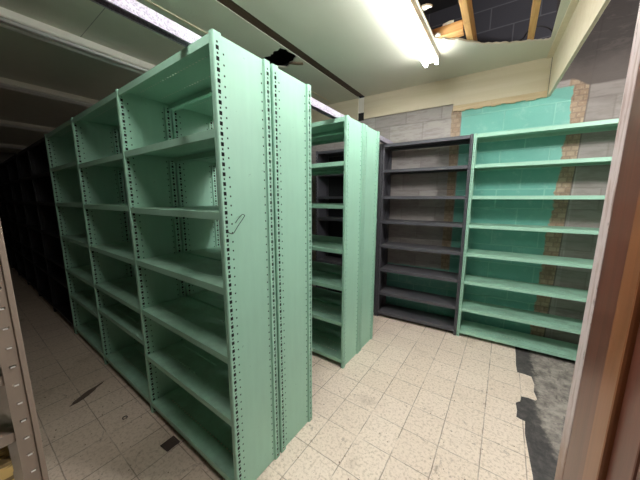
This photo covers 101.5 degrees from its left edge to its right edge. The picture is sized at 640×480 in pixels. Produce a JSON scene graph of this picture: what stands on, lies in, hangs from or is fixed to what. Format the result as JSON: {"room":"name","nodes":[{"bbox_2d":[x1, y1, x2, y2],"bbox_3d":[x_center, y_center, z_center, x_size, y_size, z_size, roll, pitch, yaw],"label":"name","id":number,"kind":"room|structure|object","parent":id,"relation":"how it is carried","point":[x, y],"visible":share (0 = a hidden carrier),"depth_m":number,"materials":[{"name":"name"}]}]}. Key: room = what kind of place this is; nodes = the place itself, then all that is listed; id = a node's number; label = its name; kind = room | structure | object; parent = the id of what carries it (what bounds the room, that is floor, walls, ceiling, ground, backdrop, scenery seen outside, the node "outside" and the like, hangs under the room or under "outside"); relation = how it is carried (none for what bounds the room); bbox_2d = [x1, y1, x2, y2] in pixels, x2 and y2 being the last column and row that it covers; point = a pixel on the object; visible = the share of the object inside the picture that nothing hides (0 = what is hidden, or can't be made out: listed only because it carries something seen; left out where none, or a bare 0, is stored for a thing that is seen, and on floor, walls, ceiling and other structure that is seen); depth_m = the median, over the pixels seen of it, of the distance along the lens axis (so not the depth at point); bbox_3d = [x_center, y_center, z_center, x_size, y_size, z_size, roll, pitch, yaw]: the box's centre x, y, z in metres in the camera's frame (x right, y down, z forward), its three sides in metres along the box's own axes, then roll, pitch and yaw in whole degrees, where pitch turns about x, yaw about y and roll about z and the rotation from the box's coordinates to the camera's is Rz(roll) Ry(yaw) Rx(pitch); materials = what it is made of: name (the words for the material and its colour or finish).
{"room":"storage room","nodes":[
{"label":"storage room","id":0,"kind":"room"},
{"bbox_2d":[0,152,16,163],"bbox_3d":[-9.082,-1.416,7.248,0.150,3.600,5.200,6,11,35],"label":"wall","id":1,"kind":"structure","parent":0,"point":[4,156],"depth_m":7.33,"materials":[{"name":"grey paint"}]},
{"bbox_2d":[0,0,359,152],"bbox_3d":[-5.005,-1.955,4.151,9.940,0.013,5.031,6,11,35],"label":"ceiling","id":2,"kind":"structure","parent":0,"point":[23,58],"depth_m":2.33,"materials":[{"name":"white paint"}]},
{"bbox_2d":[0,143,27,149],"bbox_3d":[-7.231,-2.288,6.559,0.120,0.087,2.440,6,11,35],"label":"ceiling lamp","id":3,"kind":"object","parent":2,"relation":"attached to","point":[2,145],"visible":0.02,"depth_m":6.28,"materials":[{"name":"plastic"}]},
{"bbox_2d":[0,119,69,132],"bbox_3d":[-4.844,-2.022,4.898,0.120,0.087,2.440,6,11,35],"label":"ceiling lamp","id":4,"kind":"object","parent":2,"relation":"attached to","point":[5,123],"visible":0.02,"depth_m":4.51,"materials":[{"name":"plastic"}]},
{"bbox_2d":[0,77,112,110],"bbox_3d":[-2.907,-1.806,3.550,0.120,0.087,2.440,6,11,35],"label":"ceiling lamp","id":5,"kind":"object","parent":2,"relation":"attached to","point":[5,83],"visible":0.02,"depth_m":3.06,"materials":[{"name":"plastic"}]},
{"bbox_2d":[0,7,192,86],"bbox_3d":[-1.595,-1.660,2.637,0.120,0.087,2.440,6,11,35],"label":"ceiling lamp","id":6,"kind":"object","parent":2,"relation":"attached to","point":[10,20],"visible":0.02,"depth_m":2.05,"materials":[{"name":"plastic"}]},
{"bbox_2d":[90,0,392,143],"bbox_3d":[-0.142,-0.902,1.637,0.048,0.046,3.550,6,11,33],"label":"fluorescent light","id":7,"kind":"object","parent":2,"relation":"attached to","point":[132,10],"visible":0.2,"depth_m":0.96,"materials":[{"name":"white plastic"}]},
{"bbox_2d":[217,0,361,96],"bbox_3d":[-0.925,-1.513,1.272,0.083,0.041,4.970,6,11,35],"label":"trim","id":8,"kind":"structure","parent":2,"relation":"attached to","point":[230,4],"depth_m":2.13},
{"bbox_2d":[289,62,302,64],"bbox_3d":[-0.230,-1.667,2.472,0.143,0.028,0.051,1,9,3],"label":"scrap","id":9,"kind":"object","parent":2,"relation":"attached to","point":[291,63],"visible":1,"depth_m":2.46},
{"bbox_2d":[0,262,574,479],"bbox_3d":[-3.429,0.955,3.664,13.600,0.150,5.328,6,11,35],"label":"floor","id":10,"kind":"structure","parent":0,"point":[362,415],"depth_m":1.78,"materials":[{"name":"beige tile"}]},
{"bbox_2d":[0,209,10,263],"bbox_3d":[-6.776,-0.483,5.719,0.927,2.040,0.288,6,11,35],"label":"shelving unit","id":11,"kind":"object","parent":10,"relation":"on","point":[1,219],"visible":0.05,"depth_m":5.93,"materials":[{"name":"black metal"}]},
{"bbox_2d":[5,155,37,290],"bbox_3d":[-4.496,-0.229,4.132,0.927,2.040,0.288,6,11,35],"label":"shelving unit","id":12,"kind":"object","parent":10,"relation":"on","point":[10,163],"visible":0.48,"depth_m":4.26,"materials":[{"name":"black metal"}]},
{"bbox_2d":[0,221,48,479],"bbox_3d":[-1.349,0.289,0.845,0.922,2.050,0.420,6,11,35],"label":"shelving unit","id":13,"kind":"object","parent":10,"relation":"on","point":[18,414],"visible":1,"depth_m":0.76,"materials":[{"name":"beige metal"}]},
{"bbox_2d":[0,445,13,479],"bbox_3d":[-1.087,0.756,0.788,0.304,0.225,0.204,6,11,35],"label":"carton","id":14,"kind":"object","parent":13,"relation":"on","point":[6,467],"visible":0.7,"depth_m":0.77,"materials":[{"name":"brown cardboard"}]},
{"bbox_2d":[14,148,52,305],"bbox_3d":[-3.735,-0.144,3.603,0.927,2.040,0.288,6,11,35],"label":"shelving unit","id":15,"kind":"object","parent":10,"relation":"on","point":[21,158],"visible":0.43,"depth_m":3.73,"materials":[{"name":"black metal"}]},
{"bbox_2d":[27,136,74,332],"bbox_3d":[-2.964,-0.059,3.066,0.954,2.040,0.288,6,11,35],"label":"shelving unit","id":16,"kind":"object","parent":10,"relation":"on","point":[37,152],"visible":0.34,"depth_m":3.20,"materials":[{"name":"black metal"}]},
{"bbox_2d":[44,119,102,355],"bbox_3d":[-2.197,0.022,2.532,0.912,2.050,0.288,6,11,35],"label":"shelving unit","id":17,"kind":"object","parent":10,"relation":"on","point":[60,147],"visible":0.44,"depth_m":2.67,"materials":[{"name":"green metal"}]},
{"bbox_2d":[71,381,103,405],"bbox_3d":[-1.740,1.148,1.963,0.052,0.002,0.265,1,9,8],"label":"flake","id":18,"kind":"object","parent":10,"relation":"on","point":[90,391],"visible":1,"depth_m":1.94,"materials":[{"name":"brown plastic"}]},
{"bbox_2d":[71,92,149,402],"bbox_3d":[-1.450,0.105,2.012,0.912,2.050,0.288,6,11,35],"label":"shelving unit","id":19,"kind":"object","parent":10,"relation":"on","point":[99,159],"visible":0.74,"depth_m":2.15,"materials":[{"name":"green metal"}]},
{"bbox_2d":[117,130,133,273],"bbox_3d":[-2.022,-0.016,2.777,0.912,2.050,0.295,6,11,35],"label":"shelving unit","id":20,"kind":"object","parent":10,"relation":"on","point":[117,130],"visible":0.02,"depth_m":2.83,"materials":[{"name":"green metal"}]},
{"bbox_2d":[118,110,185,294],"bbox_3d":[-1.275,0.067,2.257,0.912,2.050,0.295,6,11,35],"label":"shelving unit","id":21,"kind":"object","parent":10,"relation":"on","point":[170,110],"visible":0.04,"depth_m":2.31,"materials":[{"name":"green metal"}]},
{"bbox_2d":[160,436,179,451],"bbox_3d":[-0.890,1.213,1.560,0.080,0.003,0.080,5,10,29],"label":"scrap","id":22,"kind":"object","parent":10,"relation":"on","point":[173,441],"visible":1,"depth_m":1.56,"materials":[{"name":"plastic"}]},
{"bbox_2d":[115,28,279,479],"bbox_3d":[-0.692,0.189,1.484,0.940,2.050,0.288,6,11,35],"label":"shelving unit","id":23,"kind":"object","parent":10,"relation":"on","point":[246,422],"visible":1,"depth_m":1.34,"materials":[{"name":"green metal"}]},
{"bbox_2d":[226,214,244,233],"bbox_3d":[-0.350,-0.067,1.096,0.087,0.080,0.019,-8,12,-43],"label":"wire","id":24,"kind":"object","parent":23,"relation":"attached to","point":[242,214],"visible":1,"depth_m":1.10,"materials":[{"name":"metal"}]},
{"bbox_2d":[171,63,311,452],"bbox_3d":[-0.517,0.151,1.729,0.940,2.050,0.295,6,11,35],"label":"shelving unit","id":25,"kind":"object","parent":10,"relation":"on","point":[290,97],"visible":0.52,"depth_m":1.50,"materials":[{"name":"green metal"}]},
{"bbox_2d":[39,334,514,479],"bbox_3d":[-0.363,1.099,2.292,3.387,0.002,2.804,6,11,35],"label":"floor grit","id":26,"kind":"structure","parent":10,"relation":"on","point":[424,334],"depth_m":1.69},
{"bbox_2d":[311,115,364,368],"bbox_3d":[-0.097,0.030,2.479,0.940,2.057,0.301,6,11,35],"label":"shelving unit","id":27,"kind":"object","parent":10,"relation":"on","point":[349,282],"visible":0.47,"depth_m":2.23,"materials":[{"name":"green metal"}]},
{"bbox_2d":[311,125,379,351],"bbox_3d":[0.083,-0.009,2.732,0.940,2.057,0.301,6,11,35],"label":"shelving unit","id":28,"kind":"object","parent":10,"relation":"on","point":[371,143],"visible":0.47,"depth_m":2.54,"materials":[{"name":"green metal"}]},
{"bbox_2d":[316,144,388,315],"bbox_3d":[0.398,-0.124,3.468,0.892,2.056,0.300,6,11,32],"label":"shelving unit","id":29,"kind":"object","parent":10,"relation":"on","point":[329,222],"visible":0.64,"depth_m":3.57,"materials":[{"name":"grey metal"}]},
{"bbox_2d":[376,134,473,335],"bbox_3d":[1.156,-0.049,2.998,0.891,2.056,0.300,6,11,32],"label":"shelving unit","id":30,"kind":"object","parent":10,"relation":"on","point":[422,317],"visible":0.9,"depth_m":2.98,"materials":[{"name":"grey metal"}]},
{"bbox_2d":[456,118,618,360],"bbox_3d":[2.065,0.041,2.436,1.246,2.056,0.300,6,11,32],"label":"shelving unit","id":31,"kind":"object","parent":10,"relation":"on","point":[537,343],"visible":0.71,"depth_m":2.47,"materials":[{"name":"green metal"}]},
{"bbox_2d":[263,0,458,64],"bbox_3d":[-3.401,-2.566,3.140,13.800,0.130,5.600,6,11,35],"label":"ceiling","id":32,"kind":"structure","parent":0,"point":[282,56],"depth_m":2.82,"materials":[{"name":"black"}]},
{"bbox_2d":[120,0,639,344],"bbox_3d":[-2.080,-1.086,5.231,14.100,3.600,0.201,6,11,32],"label":"wall","id":33,"kind":"structure","parent":0,"point":[592,87],"depth_m":2.62,"materials":[{"name":"paint"}]},
{"bbox_2d":[144,0,330,101],"bbox_3d":[-1.279,-1.519,1.480,0.018,0.006,4.900,6,11,35],"label":"trim","id":34,"kind":"structure","parent":33,"relation":"attached to","point":[148,1],"depth_m":1.87,"materials":[{"name":"white metal"}]},
{"bbox_2d":[311,98,358,122],"bbox_3d":[-1.478,-1.879,4.594,4.655,0.263,0.020,6,11,32],"label":"trim","id":35,"kind":"structure","parent":33,"relation":"attached to","point":[350,107],"depth_m":3.47,"materials":[{"name":"beige paint"}]},
{"bbox_2d":[358,98,363,113],"bbox_3d":[0.532,-1.722,3.350,0.083,0.180,0.008,6,11,32],"label":"trim","id":36,"kind":"structure","parent":33,"relation":"attached to","point":[361,100],"depth_m":3.35,"materials":[{"name":"beige paint"}]},
{"bbox_2d":[359,113,363,120],"bbox_3d":[0.532,-1.586,3.372,0.073,0.095,0.006,6,11,32],"label":"trim","id":37,"kind":"structure","parent":33,"relation":"attached to","point":[361,115],"depth_m":3.37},
{"bbox_2d":[364,77,454,118],"bbox_3d":[0.999,-1.633,3.060,1.027,0.263,0.021,6,11,32],"label":"trim","id":38,"kind":"structure","parent":33,"relation":"attached to","point":[438,93],"depth_m":3.02,"materials":[{"name":"beige paint"}]},
{"bbox_2d":[453,90,547,111],"bbox_3d":[1.764,-1.375,2.616,0.780,0.064,0.019,6,11,32],"label":"trim","id":39,"kind":"structure","parent":33,"relation":"attached to","point":[543,94],"depth_m":2.59,"materials":[{"name":"brown wood"}]},
{"bbox_2d":[453,57,551,105],"bbox_3d":[1.764,-1.547,2.588,0.780,0.285,0.021,6,11,32],"label":"trim","id":40,"kind":"structure","parent":33,"relation":"attached to","point":[533,76],"depth_m":2.56,"materials":[{"name":"beige paint"}]},
{"bbox_2d":[546,0,578,58],"bbox_3d":[1.426,-1.490,1.344,0.045,0.012,2.434,6,11,32],"label":"trim","id":41,"kind":"structure","parent":33,"relation":"attached to","point":[573,3],"depth_m":1.93,"materials":[{"name":"beige wood"}]},
{"bbox_2d":[548,0,609,96],"bbox_3d":[1.453,-1.338,1.351,0.020,0.373,2.434,6,11,32],"label":"trim","id":42,"kind":"structure","parent":33,"relation":"attached to","point":[586,14],"depth_m":1.71,"materials":[{"name":"beige paint"}]},
{"bbox_2d":[232,0,570,96],"bbox_3d":[-0.056,-1.413,0.761,1.935,0.013,5.122,6,11,35],"label":"ceiling","id":43,"kind":"structure","parent":0,"point":[361,42],"depth_m":2.18,"materials":[{"name":"white paint"}]},
{"bbox_2d":[383,0,439,67],"bbox_3d":[0.311,-1.460,1.383,0.120,0.087,2.440,6,11,35],"label":"ceiling lamp","id":44,"kind":"object","parent":43,"relation":"attached to","point":[406,13],"visible":1,"depth_m":1.89,"materials":[{"name":"white plastic"}]},
{"bbox_2d":[421,4,431,9],"bbox_3d":[0.715,-1.585,1.780,0.044,0.012,0.080,-9,12,-44],"label":"scrap","id":45,"kind":"object","parent":43,"relation":"on","point":[425,6],"visible":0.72,"depth_m":1.77,"materials":[{"name":"white paper"}]},
{"bbox_2d":[432,19,463,37],"bbox_3d":[1.028,-1.666,2.103,0.225,0.072,0.098,6,11,35],"label":"wood blocking","id":46,"kind":"object","parent":43,"relation":"on","point":[455,29],"visible":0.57,"depth_m":2.06,"materials":[{"name":"brown wood"}]},
{"bbox_2d":[443,20,453,25],"bbox_3d":[1.013,-1.708,2.067,0.085,0.020,0.034,6,11,35],"label":"scrap","id":47,"kind":"object","parent":46,"relation":"on","point":[451,21],"visible":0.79,"depth_m":2.05,"materials":[{"name":"white paper"}]},
{"bbox_2d":[459,0,476,40],"bbox_3d":[0.849,-1.618,1.580,0.045,0.140,2.300,6,11,34],"label":"joist","id":48,"kind":"object","parent":43,"relation":"attached to","point":[466,7],"visible":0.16,"depth_m":1.93,"materials":[{"name":"brown wood"}]},
{"bbox_2d":[527,0,540,39],"bbox_3d":[1.178,-1.582,1.352,0.043,0.140,2.300,6,11,34],"label":"joist","id":49,"kind":"object","parent":43,"relation":"on","point":[535,8],"visible":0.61,"depth_m":1.89,"materials":[{"name":"brown wood"}]},
{"bbox_2d":[519,25,552,40],"bbox_3d":[1.757,-1.713,2.199,0.358,0.145,0.032,3,9,20],"label":"cable","id":50,"kind":"object","parent":43,"relation":"on","point":[549,28],"visible":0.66,"depth_m":2.17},
{"bbox_3d":[1.203,-0.226,-0.259,1.780,3.420,0.625,6,11,35],"label":"wall partition","id":51,"kind":"structure","parent":0,"visible":0},
{"bbox_2d":[554,5,639,479],"bbox_3d":[0.620,0.058,0.563,0.054,2.600,0.061,6,11,35],"label":"trim","id":52,"kind":"structure","parent":51,"relation":"attached to","point":[634,61],"depth_m":0.56,"materials":[{"name":"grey wood"}]},
{"bbox_2d":[562,63,639,479],"bbox_3d":[0.558,0.072,0.477,0.053,2.600,0.152,6,11,35],"label":"door frame","id":53,"kind":"structure","parent":51,"relation":"in","point":[628,184],"depth_m":0.50,"materials":[{"name":"brown wood"}]},
{"bbox_2d":[582,191,639,479],"bbox_3d":[0.492,0.085,0.392,0.063,2.600,0.065,6,11,35],"label":"trim","id":54,"kind":"structure","parent":51,"relation":"attached to","point":[626,322],"depth_m":0.41,"materials":[{"name":"orange wood"}]},
{"bbox_2d":[606,324,639,479],"bbox_3d":[0.455,0.094,0.333,0.055,2.600,0.074,6,11,35],"label":"trim","id":55,"kind":"structure","parent":51,"relation":"attached to","point":[624,462],"depth_m":0.37,"materials":[{"name":"brown wood"}]},
{"bbox_2d":[636,464,639,479],"bbox_3d":[0.399,0.107,0.253,0.053,2.600,0.122,6,11,35],"label":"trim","id":56,"kind":"structure","parent":51,"relation":"attached to","point":[638,473],"depth_m":0.34,"materials":[{"name":"brown wood"}]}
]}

